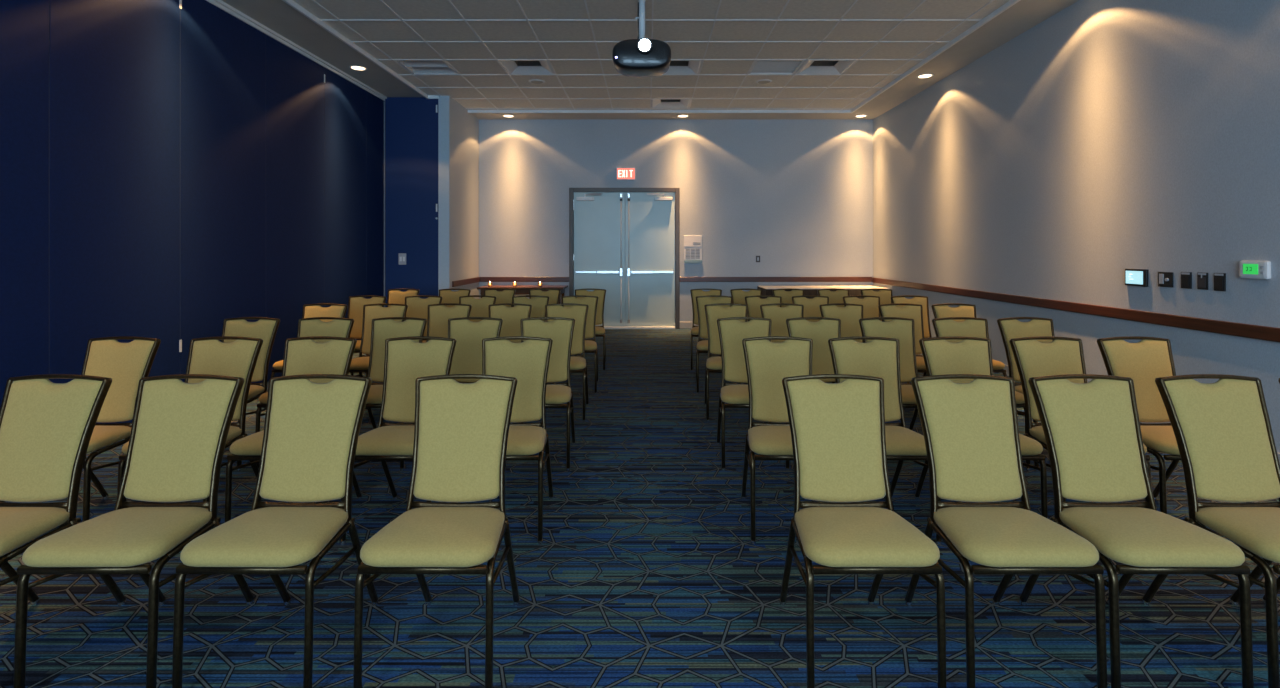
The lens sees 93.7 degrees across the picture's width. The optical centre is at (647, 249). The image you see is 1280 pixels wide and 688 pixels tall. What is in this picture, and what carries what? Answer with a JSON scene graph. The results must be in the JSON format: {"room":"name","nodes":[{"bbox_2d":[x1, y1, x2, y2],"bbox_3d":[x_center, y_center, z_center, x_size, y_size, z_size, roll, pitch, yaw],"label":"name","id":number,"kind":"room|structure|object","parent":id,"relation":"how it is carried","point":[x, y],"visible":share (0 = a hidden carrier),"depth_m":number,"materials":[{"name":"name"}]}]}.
{"room":"conference room","nodes":[
{"label":"conference room","id":0,"kind":"room"},
{"bbox_2d":[0,0,386,422],"bbox_3d":[-4.093,-0.453,2.020,0.295,3.705,17.240,0,0,0],"label":"wall","id":1,"kind":"structure","parent":0,"point":[171,170],"depth_m":4.99,"materials":[{"name":"blue fabric"}]},
{"bbox_2d":[384,97,437,306],"bbox_3d":[-3.590,-0.452,9.090,0.840,3.704,0.080,0,0,0],"label":"door","id":2,"kind":"structure","parent":1,"relation":"in","point":[410,123],"depth_m":9.07,"materials":[{"name":"blue paint"}]},
{"bbox_2d":[399,253,405,264],"bbox_3d":[-3.711,0.144,9.065,0.116,0.170,0.011,0,0,0],"label":"light switch","id":3,"kind":"object","parent":2,"relation":"attached to","point":[402,256],"visible":1,"depth_m":9.06,"materials":[{"name":"white plastic"}]},
{"bbox_2d":[438,96,478,298],"bbox_3d":[-3.083,-0.476,9.849,0.165,3.752,1.582,0,0,0],"label":"wall","id":4,"kind":"structure","parent":0,"point":[458,129],"depth_m":9.50,"materials":[{"name":"paint"}]},
{"bbox_2d":[452,277,479,286],"bbox_3d":[-2.991,0.530,9.915,0.027,0.090,1.450,0,0,0],"label":"trim","id":5,"kind":"structure","parent":4,"relation":"attached to","point":[476,279],"depth_m":9.79,"materials":[{"name":"brown wood"}]},
{"bbox_2d":[0,329,1279,687],"bbox_3d":[0.000,1.450,2.120,8.380,0.100,17.440,0,0,0],"label":"floor","id":6,"kind":"structure","parent":0,"point":[646,571],"depth_m":2.38,"materials":[{"name":"carpet"}]},
{"bbox_2d":[0,374,125,605],"bbox_3d":[-2.253,0.938,2.107,0.433,0.924,0.553,0,0,1],"label":"banquet chair","id":7,"kind":"object","parent":6,"relation":"on","point":[47,427],"visible":0.99,"depth_m":2.20,"materials":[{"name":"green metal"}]},
{"bbox_2d":[0,336,160,521],"bbox_3d":[-2.876,0.938,3.106,0.433,0.924,0.553,0,0,1],"label":"banquet chair","id":8,"kind":"object","parent":6,"relation":"on","point":[126,364],"visible":0.62,"depth_m":3.21,"materials":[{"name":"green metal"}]},
{"bbox_2d":[13,374,253,687],"bbox_3d":[-1.744,0.938,2.107,0.433,0.924,0.553,0,0,0],"label":"banquet chair","id":9,"kind":"object","parent":6,"relation":"on","point":[180,429],"visible":0.99,"depth_m":2.16,"materials":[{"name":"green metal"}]},
{"bbox_2d":[117,336,267,526],"bbox_3d":[-2.312,0.938,3.106,0.433,0.924,0.553,0,0,0],"label":"banquet chair","id":10,"kind":"object","parent":6,"relation":"on","point":[207,355],"visible":0.44,"depth_m":3.23,"materials":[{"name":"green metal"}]},
{"bbox_2d":[221,317,279,470],"bbox_3d":[-2.797,0.938,4.053,0.433,0.924,0.553,0,0,-1],"label":"banquet chair","id":11,"kind":"object","parent":6,"relation":"on","point":[265,328],"visible":0.35,"depth_m":4.18,"materials":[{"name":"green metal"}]},
{"bbox_2d":[172,374,378,687],"bbox_3d":[-1.254,0.938,2.107,0.433,0.924,0.553,0,0,1],"label":"banquet chair","id":12,"kind":"object","parent":6,"relation":"on","point":[310,437],"visible":1,"depth_m":2.16,"materials":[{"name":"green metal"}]},
{"bbox_2d":[225,336,361,521],"bbox_3d":[-1.797,0.938,3.106,0.433,0.924,0.553,0,0,1],"label":"banquet chair","id":13,"kind":"object","parent":6,"relation":"on","point":[302,355],"visible":0.4,"depth_m":3.23,"materials":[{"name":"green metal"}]},
{"bbox_2d":[255,317,353,468],"bbox_3d":[-2.274,0.938,4.053,0.433,0.924,0.553,0,0,0],"label":"banquet chair","id":14,"kind":"object","parent":6,"relation":"on","point":[307,327],"visible":0.23,"depth_m":4.20,"materials":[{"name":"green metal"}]},
{"bbox_2d":[271,303,347,377],"bbox_3d":[-2.860,0.938,5.133,0.433,0.924,0.553,0,0,0],"label":"banquet chair","id":15,"kind":"object","parent":6,"relation":"on","point":[309,310],"visible":0.25,"depth_m":5.28,"materials":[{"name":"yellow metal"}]},
{"bbox_2d":[347,295,385,376],"bbox_3d":[-2.922,0.938,6.062,0.433,0.924,0.553,0,0,0],"label":"banquet chair","id":16,"kind":"object","parent":6,"relation":"on","point":[355,304],"visible":0.36,"depth_m":6.19,"materials":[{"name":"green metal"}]},
{"bbox_2d":[349,303,407,421],"bbox_3d":[-2.325,0.938,5.133,0.433,0.924,0.553,0,0,-1],"label":"banquet chair","id":17,"kind":"object","parent":6,"relation":"on","point":[360,365],"visible":0.41,"depth_m":5.25,"materials":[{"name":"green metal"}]},
{"bbox_2d":[365,317,426,470],"bbox_3d":[-1.759,0.938,4.053,0.433,0.924,0.553,0,0,1],"label":"banquet chair","id":18,"kind":"object","parent":6,"relation":"on","point":[382,329],"visible":0.52,"depth_m":4.18,"materials":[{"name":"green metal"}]},
{"bbox_2d":[340,336,456,544],"bbox_3d":[-1.248,0.938,3.106,0.433,0.924,0.553,0,0,0],"label":"banquet chair","id":19,"kind":"object","parent":6,"relation":"on","point":[406,360],"visible":0.67,"depth_m":3.20,"materials":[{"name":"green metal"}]},
{"bbox_2d":[387,288,419,306],"bbox_3d":[-2.991,0.938,7.152,0.433,0.924,0.553,0,0,1],"label":"banquet chair","id":20,"kind":"object","parent":6,"relation":"on","point":[396,296],"visible":0.22,"depth_m":7.30,"materials":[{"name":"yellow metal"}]},
{"bbox_2d":[404,295,441,342],"bbox_3d":[-2.335,0.938,6.062,0.433,0.924,0.553,0,0,-1],"label":"banquet chair","id":21,"kind":"object","parent":6,"relation":"on","point":[417,307],"visible":0.27,"depth_m":6.20,"materials":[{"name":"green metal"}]},
{"bbox_2d":[353,374,519,687],"bbox_3d":[-0.695,0.938,2.107,0.433,0.924,0.553,0,0,0],"label":"banquet chair","id":22,"kind":"object","parent":6,"relation":"on","point":[461,430],"visible":1,"depth_m":2.17,"materials":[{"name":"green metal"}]},
{"bbox_2d":[426,303,471,341],"bbox_3d":[-1.758,0.938,5.133,0.433,0.924,0.553,0,0,0],"label":"banquet chair","id":23,"kind":"object","parent":6,"relation":"on","point":[438,314],"visible":0.3,"depth_m":5.27,"materials":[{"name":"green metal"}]},
{"bbox_2d":[439,288,470,306],"bbox_3d":[-2.362,0.938,7.152,0.433,0.924,0.553,0,0,-1],"label":"banquet chair","id":24,"kind":"object","parent":6,"relation":"on","point":[448,296],"visible":0.13,"depth_m":7.30,"materials":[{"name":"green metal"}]},
{"bbox_2d":[448,317,502,382],"bbox_3d":[-1.223,0.938,4.053,0.433,0.924,0.553,0,0,1],"label":"banquet chair","id":25,"kind":"object","parent":6,"relation":"on","point":[467,356],"visible":0.41,"depth_m":4.18,"materials":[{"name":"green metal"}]},
{"bbox_2d":[459,295,495,321],"bbox_3d":[-1.776,0.938,6.062,0.433,0.924,0.553,0,0,1],"label":"banquet chair","id":26,"kind":"object","parent":6,"relation":"on","point":[479,308],"visible":0.2,"depth_m":6.21,"materials":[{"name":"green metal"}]},
{"bbox_2d":[484,288,515,306],"bbox_3d":[-1.814,0.938,7.152,0.433,0.924,0.553,0,0,0],"label":"banquet chair","id":27,"kind":"object","parent":6,"relation":"on","point":[505,296],"visible":0.25,"depth_m":7.30,"materials":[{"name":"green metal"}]},
{"bbox_2d":[452,336,553,544],"bbox_3d":[-0.717,0.938,3.106,0.433,0.924,0.553,0,0,0],"label":"banquet chair","id":28,"kind":"object","parent":6,"relation":"on","point":[527,361],"visible":0.6,"depth_m":3.20,"materials":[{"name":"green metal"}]},
{"bbox_2d":[488,303,531,342],"bbox_3d":[-1.223,0.938,5.133,0.433,0.924,0.553,0,0,0],"label":"banquet chair","id":29,"kind":"object","parent":6,"relation":"on","point":[511,317],"visible":0.31,"depth_m":5.27,"materials":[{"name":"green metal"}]},
{"bbox_2d":[477,285,567,305],"bbox_3d":[-2.130,1.015,10.280,1.440,0.770,0.600,0,0,0],"label":"side table","id":30,"kind":"object","parent":6,"relation":"on","point":[520,289],"visible":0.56,"depth_m":10.02,"materials":[{"name":"brown wood"}]},
{"bbox_2d":[512,295,548,321],"bbox_3d":[-1.218,0.938,6.062,0.433,0.924,0.553,0,0,-1],"label":"banquet chair","id":31,"kind":"object","parent":6,"relation":"on","point":[538,303],"visible":0.23,"depth_m":6.21,"materials":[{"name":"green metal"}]},
{"bbox_2d":[505,317,574,470],"bbox_3d":[-0.709,0.938,4.053,0.433,0.924,0.553,0,0,0],"label":"banquet chair","id":32,"kind":"object","parent":6,"relation":"on","point":[560,330],"visible":0.61,"depth_m":4.15,"materials":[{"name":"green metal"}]},
{"bbox_2d":[529,288,560,303],"bbox_3d":[-1.264,0.938,7.152,0.433,0.924,0.553,0,0,1],"label":"banquet chair","id":33,"kind":"object","parent":6,"relation":"on","point":[554,294],"visible":0.24,"depth_m":7.31,"materials":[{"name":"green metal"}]},
{"bbox_2d":[532,303,588,421],"bbox_3d":[-0.722,0.938,5.133,0.433,0.924,0.553,0,0,1],"label":"banquet chair","id":34,"kind":"object","parent":6,"relation":"on","point":[579,312],"visible":0.52,"depth_m":5.24,"materials":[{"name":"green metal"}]},
{"bbox_2d":[553,295,597,393],"bbox_3d":[-0.710,0.938,6.062,0.433,0.924,0.553,0,0,0],"label":"banquet chair","id":35,"kind":"object","parent":6,"relation":"on","point":[591,301],"visible":0.52,"depth_m":6.17,"materials":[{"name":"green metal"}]},
{"bbox_2d":[575,288,605,370],"bbox_3d":[-0.706,0.938,7.152,0.433,0.924,0.553,0,0,1],"label":"banquet chair","id":36,"kind":"object","parent":6,"relation":"on","point":[600,293],"visible":0.48,"depth_m":7.26,"materials":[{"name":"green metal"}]},
{"bbox_2d":[690,288,721,370],"bbox_3d":[0.709,0.938,7.152,0.433,0.924,0.553,0,0,1],"label":"banquet chair","id":37,"kind":"object","parent":6,"relation":"on","point":[694,292],"visible":0.38,"depth_m":7.27,"materials":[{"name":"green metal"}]},
{"bbox_2d":[696,295,732,393],"bbox_3d":[0.687,0.938,6.062,0.433,0.924,0.553,0,0,0],"label":"banquet chair","id":38,"kind":"object","parent":6,"relation":"on","point":[701,301],"visible":0.38,"depth_m":6.17,"materials":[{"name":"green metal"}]},
{"bbox_2d":[704,303,758,421],"bbox_3d":[0.692,0.938,5.133,0.433,0.924,0.553,0,0,0],"label":"banquet chair","id":39,"kind":"object","parent":6,"relation":"on","point":[713,312],"visible":0.51,"depth_m":5.24,"materials":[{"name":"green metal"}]},
{"bbox_2d":[730,288,761,321],"bbox_3d":[1.200,0.938,7.152,0.433,0.924,0.553,0,0,0],"label":"banquet chair","id":40,"kind":"object","parent":6,"relation":"on","point":[738,295],"visible":0.2,"depth_m":7.31,"materials":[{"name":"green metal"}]},
{"bbox_2d":[717,317,789,470],"bbox_3d":[0.680,0.938,4.053,0.433,0.924,0.553,0,0,0],"label":"banquet chair","id":41,"kind":"object","parent":6,"relation":"on","point":[732,331],"visible":0.56,"depth_m":4.14,"materials":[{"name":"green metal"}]},
{"bbox_2d":[745,295,781,320],"bbox_3d":[1.202,0.938,6.062,0.433,0.924,0.553,0,0,-1],"label":"banquet chair","id":42,"kind":"object","parent":6,"relation":"on","point":[753,302],"visible":0.26,"depth_m":6.21,"materials":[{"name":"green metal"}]},
{"bbox_2d":[760,303,803,342],"bbox_3d":[1.187,0.938,5.133,0.433,0.924,0.553,0,0,0],"label":"banquet chair","id":43,"kind":"object","parent":6,"relation":"on","point":[778,315],"visible":0.33,"depth_m":5.27,"materials":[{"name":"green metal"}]},
{"bbox_2d":[772,288,803,306],"bbox_3d":[1.712,0.938,7.152,0.433,0.924,0.553,0,0,1],"label":"banquet chair","id":44,"kind":"object","parent":6,"relation":"on","point":[786,296],"visible":0.16,"depth_m":7.31,"materials":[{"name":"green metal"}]},
{"bbox_2d":[741,336,840,544],"bbox_3d":[0.708,0.938,3.106,0.433,0.924,0.553,0,0,1],"label":"banquet chair","id":45,"kind":"object","parent":6,"relation":"on","point":[767,363],"visible":0.72,"depth_m":3.20,"materials":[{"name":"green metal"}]},
{"bbox_2d":[792,295,828,321],"bbox_3d":[1.688,0.938,6.062,0.433,0.924,0.553,0,0,1],"label":"banquet chair","id":46,"kind":"object","parent":6,"relation":"on","point":[811,306],"visible":0.22,"depth_m":6.21,"materials":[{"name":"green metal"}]},
{"bbox_2d":[786,317,840,382],"bbox_3d":[1.169,0.938,4.053,0.433,0.924,0.553,0,0,0],"label":"banquet chair","id":47,"kind":"object","parent":6,"relation":"on","point":[821,331],"visible":0.36,"depth_m":4.19,"materials":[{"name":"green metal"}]},
{"bbox_2d":[757,286,888,298],"bbox_3d":[2.950,1.014,10.210,2.066,0.752,0.807,0,0,0],"label":"table","id":48,"kind":"object","parent":6,"relation":"on","point":[766,290],"visible":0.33,"depth_m":9.83,"materials":[{"name":"white fabric"}]},
{"bbox_2d":[817,288,848,306],"bbox_3d":[2.267,0.938,7.152,0.433,0.924,0.553,0,0,0],"label":"banquet chair","id":49,"kind":"object","parent":6,"relation":"on","point":[834,296],"visible":0.2,"depth_m":7.30,"materials":[{"name":"beige fabric"}]},
{"bbox_2d":[819,303,862,382],"bbox_3d":[1.715,0.938,5.133,0.433,0.924,0.553,0,0,0],"label":"banquet chair","id":50,"kind":"object","parent":6,"relation":"on","point":[849,315],"visible":0.34,"depth_m":5.27,"materials":[{"name":"beige fabric"}]},
{"bbox_2d":[843,295,880,320],"bbox_3d":[2.222,0.938,6.062,0.433,0.924,0.553,0,0,0],"label":"banquet chair","id":51,"kind":"object","parent":6,"relation":"on","point":[870,304],"visible":0.27,"depth_m":6.21,"materials":[{"name":"beige fabric"}]},
{"bbox_2d":[779,374,945,687],"bbox_3d":[0.707,0.938,2.107,0.433,0.924,0.553,0,0,0],"label":"banquet chair","id":52,"kind":"object","parent":6,"relation":"on","point":[837,430],"visible":1,"depth_m":2.17,"materials":[{"name":"beige fabric"}]},
{"bbox_2d":[860,288,891,320],"bbox_3d":[2.795,0.938,7.152,0.433,0.924,0.553,0,0,0],"label":"banquet chair","id":53,"kind":"object","parent":6,"relation":"on","point":[885,295],"visible":0.14,"depth_m":7.31,"materials":[{"name":"beige fabric"}]},
{"bbox_2d":[828,336,941,544],"bbox_3d":[1.182,0.938,3.106,0.433,0.924,0.553,0,0,0],"label":"banquet chair","id":54,"kind":"object","parent":6,"relation":"on","point":[879,357],"visible":0.51,"depth_m":3.22,"materials":[{"name":"beige fabric"}]},
{"bbox_2d":[859,317,917,429],"bbox_3d":[1.685,0.938,4.053,0.433,0.924,0.553,0,0,0],"label":"banquet chair","id":55,"kind":"object","parent":6,"relation":"on","point":[903,329],"visible":0.41,"depth_m":4.18,"materials":[{"name":"beige fabric"}]},
{"bbox_2d":[878,303,926,421],"bbox_3d":[2.241,0.938,5.133,0.433,0.924,0.553,0,0,-1],"label":"banquet chair","id":56,"kind":"object","parent":6,"relation":"on","point":[912,311],"visible":0.35,"depth_m":5.27,"materials":[{"name":"beige fabric"}]},
{"bbox_2d":[891,295,931,382],"bbox_3d":[2.724,0.938,6.062,0.433,0.924,0.553,0,0,0],"label":"banquet chair","id":57,"kind":"object","parent":6,"relation":"on","point":[922,300],"visible":0.27,"depth_m":6.21,"materials":[{"name":"beige fabric"}]},
{"bbox_2d":[931,303,1006,376],"bbox_3d":[2.711,0.938,5.133,0.433,0.924,0.553,0,0,0],"label":"banquet chair","id":58,"kind":"object","parent":6,"relation":"on","point":[939,310],"visible":0.27,"depth_m":5.28,"materials":[{"name":"beige fabric"}]},
{"bbox_2d":[932,317,1029,470],"bbox_3d":[2.204,0.938,4.053,0.433,0.924,0.553,0,0,0],"label":"banquet chair","id":59,"kind":"object","parent":6,"relation":"on","point":[971,327],"visible":0.24,"depth_m":4.20,"materials":[{"name":"beige fabric"}]},
{"bbox_2d":[915,336,1047,518],"bbox_3d":[1.685,0.938,3.106,0.433,0.924,0.553,0,0,0],"label":"banquet chair","id":60,"kind":"object","parent":6,"relation":"on","point":[972,355],"visible":0.38,"depth_m":3.24,"materials":[{"name":"beige fabric"}]},
{"bbox_2d":[905,374,1106,687],"bbox_3d":[1.203,0.938,2.107,0.433,0.924,0.553,0,0,0],"label":"banquet chair","id":61,"kind":"object","parent":6,"relation":"on","point":[971,431],"visible":1,"depth_m":2.16,"materials":[{"name":"beige fabric"}]},
{"bbox_2d":[997,317,1054,470],"bbox_3d":[2.664,0.938,4.053,0.433,0.924,0.553,0,0,0],"label":"banquet chair","id":62,"kind":"object","parent":6,"relation":"on","point":[1010,328],"visible":0.34,"depth_m":4.19,"materials":[{"name":"beige fabric"}]},
{"bbox_2d":[1009,336,1150,501],"bbox_3d":[2.182,0.938,3.106,0.433,0.924,0.553,0,0,0],"label":"banquet chair","id":63,"kind":"object","parent":6,"relation":"on","point":[1063,355],"visible":0.4,"depth_m":3.23,"materials":[{"name":"beige fabric"}]},
{"bbox_2d":[1019,374,1253,687],"bbox_3d":[1.654,0.938,2.107,0.433,0.924,0.553,0,0,0],"label":"banquet chair","id":64,"kind":"object","parent":6,"relation":"on","point":[1092,430],"visible":0.98,"depth_m":2.16,"materials":[{"name":"beige fabric"}]},
{"bbox_2d":[1097,336,1252,513],"bbox_3d":[2.663,0.938,3.106,0.433,0.924,0.553,0,0,0],"label":"banquet chair","id":65,"kind":"object","parent":6,"relation":"on","point":[1148,359],"visible":0.52,"depth_m":3.21,"materials":[{"name":"beige fabric"}]},
{"bbox_2d":[1142,374,1279,687],"bbox_3d":[2.142,0.938,2.107,0.433,0.924,0.553,0,0,0],"label":"banquet chair","id":66,"kind":"object","parent":6,"relation":"on","point":[1222,429],"visible":0.97,"depth_m":2.19,"materials":[{"name":"beige fabric"}]},
{"bbox_2d":[1262,378,1279,604],"bbox_3d":[2.616,0.938,2.107,0.433,0.924,0.553,0,0,1],"label":"banquet chair","id":67,"kind":"object","parent":6,"relation":"on","point":[1278,578],"visible":0.41,"depth_m":2.32,"materials":[{"name":"brown metal"}]},
{"bbox_2d":[222,0,1078,119],"bbox_3d":[0.000,-2.549,2.120,8.380,0.552,17.440,0,0,0],"label":"ceiling","id":68,"kind":"structure","parent":0,"point":[892,43],"depth_m":6.83,"materials":[{"name":"tile"}]},
{"bbox_2d":[349,65,366,70],"bbox_3d":[-3.680,-2.302,7.620,0.210,0.006,0.210,0,0,0],"label":"recessed light","id":69,"kind":"object","parent":68,"relation":"in","point":[358,68],"visible":1,"depth_m":7.63,"materials":[{"name":"white glass"}]},
{"bbox_2d":[395,60,458,74],"bbox_3d":[-2.804,-2.386,7.652,0.609,0.132,0.609,0,0,0],"label":"ceiling vent","id":70,"kind":"object","parent":68,"relation":"in","point":[416,67],"visible":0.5,"depth_m":7.73,"materials":[{"name":"metal"}]},
{"bbox_2d":[498,60,554,74],"bbox_3d":[-1.538,-2.400,7.652,0.609,0.159,0.609,0,0,0],"label":"ceiling vent","id":71,"kind":"object","parent":68,"relation":"in","point":[513,67],"visible":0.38,"depth_m":7.81,"materials":[{"name":"metal"}]},
{"bbox_2d":[529,79,544,83],"bbox_3d":[-1.534,-2.317,8.293,0.220,0.011,0.220,0,0,0],"label":"ceiling speaker","id":72,"kind":"object","parent":68,"relation":"attached to","point":[534,81],"visible":1,"depth_m":8.25,"materials":[{"name":"metal"}]},
{"bbox_2d":[531,80,542,83],"bbox_3d":[-1.534,-2.313,8.293,0.170,0.004,0.170,0,0,0],"label":"grille","id":73,"kind":"object","parent":72,"relation":"attached to","point":[532,81],"depth_m":8.26,"materials":[{"name":"grey paint"}]},
{"bbox_2d":[612,0,670,76],"bbox_3d":[-0.055,-1.961,5.444,0.524,0.722,0.392,0,0,0],"label":"ceiling projector","id":74,"kind":"object","parent":68,"relation":"hanging from","point":[642,56],"visible":1,"depth_m":5.30,"materials":[{"name":"black plastic"}]},
{"bbox_2d":[656,48,664,59],"bbox_3d":[0.114,-1.725,5.303,0.077,0.100,0.014,0,0,0],"label":"vent","id":75,"kind":"object","parent":74,"relation":"attached to","point":[660,52],"depth_m":5.30,"materials":[{"name":"black plastic"}]},
{"bbox_2d":[651,99,690,107],"bbox_3d":[0.361,-2.400,9.552,0.609,0.159,0.609,0,0,0],"label":"ceiling vent","id":76,"kind":"object","parent":68,"relation":"in","point":[656,103],"visible":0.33,"depth_m":9.72,"materials":[{"name":"metal"}]},
{"bbox_2d":[662,60,701,74],"bbox_3d":[0.361,-2.400,7.652,0.609,0.159,0.609,0,0,0],"label":"ceiling vent","id":77,"kind":"object","parent":68,"relation":"in","point":[677,67],"visible":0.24,"depth_m":7.81,"materials":[{"name":"metal"}]},
{"bbox_2d":[756,79,771,83],"bbox_3d":[1.603,-2.317,8.293,0.220,0.011,0.220,0,0,0],"label":"ceiling speaker","id":78,"kind":"object","parent":68,"relation":"attached to","point":[763,81],"visible":1,"depth_m":8.25,"materials":[{"name":"metal"}]},
{"bbox_2d":[758,80,769,83],"bbox_3d":[1.603,-2.313,8.293,0.170,0.004,0.170,0,0,0],"label":"grille","id":79,"kind":"object","parent":78,"relation":"attached to","point":[759,81],"depth_m":8.26,"materials":[{"name":"grey paint"}]},
{"bbox_2d":[748,60,804,74],"bbox_3d":[1.627,-2.371,7.652,0.609,0.102,0.609,0,0,0],"label":"ceiling vent","id":80,"kind":"object","parent":68,"relation":"in","point":[760,67],"visible":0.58,"depth_m":7.75,"materials":[{"name":"metal"}]},
{"bbox_2d":[795,60,856,74],"bbox_3d":[2.260,-2.400,7.652,0.609,0.159,0.609,0,0,0],"label":"ceiling vent","id":81,"kind":"object","parent":68,"relation":"in","point":[811,67],"visible":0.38,"depth_m":7.81,"materials":[{"name":"metal"}]},
{"bbox_2d":[917,74,933,78],"bbox_3d":[3.680,-2.302,7.970,0.210,0.006,0.210,0,0,0],"label":"recessed light","id":82,"kind":"object","parent":68,"relation":"in","point":[922,76],"visible":1,"depth_m":7.97,"materials":[{"name":"white glass"}]},
{"bbox_2d":[479,120,872,321],"bbox_3d":[0.000,-0.453,10.740,8.380,3.705,0.200,0,0,0],"label":"wall","id":83,"kind":"structure","parent":0,"point":[796,196],"depth_m":10.64,"materials":[{"name":"paint"}]},
{"bbox_2d":[480,277,568,281],"bbox_3d":[-2.187,0.530,10.632,1.586,0.090,0.027,0,0,0],"label":"trim","id":84,"kind":"structure","parent":83,"relation":"attached to","point":[482,279],"depth_m":10.62,"materials":[{"name":"brown wood"}]},
{"bbox_2d":[574,192,624,326],"bbox_3d":[-0.867,0.177,10.584,0.915,2.377,0.156,0,0,0],"label":"door","id":85,"kind":"structure","parent":83,"relation":"in","point":[599,217],"depth_m":10.62,"materials":[{"name":"grey paint"}]},
{"bbox_2d":[569,188,679,328],"bbox_3d":[-0.417,0.155,10.625,1.951,2.491,0.070,0,0,0],"label":"trim","id":86,"kind":"structure","parent":83,"relation":"attached to","point":[571,190],"depth_m":10.59,"materials":[{"name":"grey metal"}]},
{"bbox_2d":[616,168,635,179],"bbox_3d":[-0.390,-1.339,10.612,0.340,0.220,0.056,0,0,0],"label":"exit sign","id":87,"kind":"object","parent":83,"relation":"attached to","point":[621,173],"visible":1,"depth_m":10.59,"materials":[{"name":"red plastic"}]},
{"bbox_2d":[604,327,674,328],"bbox_3d":[-0.417,1.383,10.600,1.793,0.035,0.120,0,0,0],"label":"trim","id":88,"kind":"structure","parent":83,"relation":"attached to","point":[604,327],"depth_m":10.54,"materials":[{"name":"paint"}]},
{"bbox_2d":[625,192,674,326],"bbox_3d":[0.044,0.177,10.584,0.895,2.377,0.156,0,0,0],"label":"door","id":89,"kind":"structure","parent":83,"relation":"in","point":[649,216],"depth_m":10.62,"materials":[{"name":"grey paint"}]},
{"bbox_2d":[680,322,697,328],"bbox_3d":[2.269,1.343,10.636,3.417,0.115,0.016,0,0,0],"label":"baseboard","id":90,"kind":"structure","parent":83,"relation":"attached to","point":[683,325],"depth_m":10.63,"materials":[{"name":"plastic"}]},
{"bbox_2d":[684,235,701,262],"bbox_3d":[0.798,-0.004,10.625,0.319,0.490,0.030,0,0,0],"label":"notice","id":91,"kind":"object","parent":83,"relation":"attached to","point":[692,243],"visible":1,"depth_m":10.62,"materials":[{"name":"paper"}]},
{"bbox_2d":[686,249,699,256],"bbox_3d":[0.792,0.072,10.627,0.247,0.168,0.004,0,0,0],"label":"print","id":92,"kind":"object","parent":91,"relation":"attached to","point":[689,252],"depth_m":10.63},
{"bbox_2d":[680,277,871,281],"bbox_3d":[2.264,0.530,10.632,3.407,0.090,0.027,0,0,0],"label":"trim","id":93,"kind":"structure","parent":83,"relation":"attached to","point":[682,279],"depth_m":10.62,"materials":[{"name":"brown wood"}]},
{"bbox_2d":[873,0,1279,452],"bbox_3d":[4.090,-0.453,2.020,0.200,3.705,17.240,0,0,0],"label":"wall","id":94,"kind":"structure","parent":0,"point":[1103,139],"depth_m":5.25,"materials":[{"name":"paint"}]},
{"bbox_2d":[872,277,1279,341],"bbox_3d":[3.982,0.540,2.110,0.027,0.090,17.020,0,0,0],"label":"trim","id":95,"kind":"structure","parent":94,"relation":"attached to","point":[1266,333],"depth_m":5.02,"materials":[{"name":"brown wood"}]},
{"bbox_2d":[1125,269,1147,286],"bbox_3d":[3.977,0.228,4.888,0.026,0.138,0.215,0,0,0],"label":"panel","id":96,"kind":"object","parent":94,"relation":"attached to","point":[1133,277],"visible":1,"depth_m":4.87,"materials":[{"name":"black plastic"}]},
{"bbox_2d":[1001,364,1279,463],"bbox_3d":[3.986,1.343,2.114,0.016,0.115,17.028,0,0,0],"label":"baseboard","id":97,"kind":"structure","parent":94,"relation":"attached to","point":[1006,368],"depth_m":6.62,"materials":[{"name":"plastic"}]},
{"bbox_2d":[1158,272,1172,287],"bbox_3d":[3.979,0.231,4.619,0.022,0.116,0.129,0,0,0],"label":"wall plate","id":98,"kind":"object","parent":94,"relation":"attached to","point":[1165,279],"visible":1,"depth_m":4.62,"materials":[{"name":"black plastic"}]},
{"bbox_2d":[1181,272,1191,288],"bbox_3d":[3.983,0.228,4.442,0.014,0.122,0.082,0,0,0],"label":"dimmer switch","id":99,"kind":"object","parent":94,"relation":"attached to","point":[1186,277],"visible":1,"depth_m":4.43,"materials":[{"name":"black plastic"}]},
{"bbox_2d":[1197,272,1207,289],"bbox_3d":[3.982,0.226,4.310,0.016,0.122,0.078,0,0,0],"label":"dimmer switch","id":100,"kind":"object","parent":94,"relation":"attached to","point":[1202,278],"visible":1,"depth_m":4.30,"materials":[{"name":"black plastic"}]},
{"bbox_2d":[1214,273,1225,290],"bbox_3d":[3.983,0.227,4.182,0.014,0.125,0.080,0,0,0],"label":"dimmer switch","id":101,"kind":"object","parent":94,"relation":"attached to","point":[1219,278],"visible":1,"depth_m":4.17,"materials":[{"name":"black plastic"}]},
{"bbox_2d":[1239,260,1270,279],"bbox_3d":[3.971,0.133,3.928,0.038,0.121,0.187,0,0,0],"label":"wall thermostat","id":102,"kind":"object","parent":94,"relation":"attached to","point":[1248,269],"visible":1,"depth_m":3.91,"materials":[{"name":"white plastic"}]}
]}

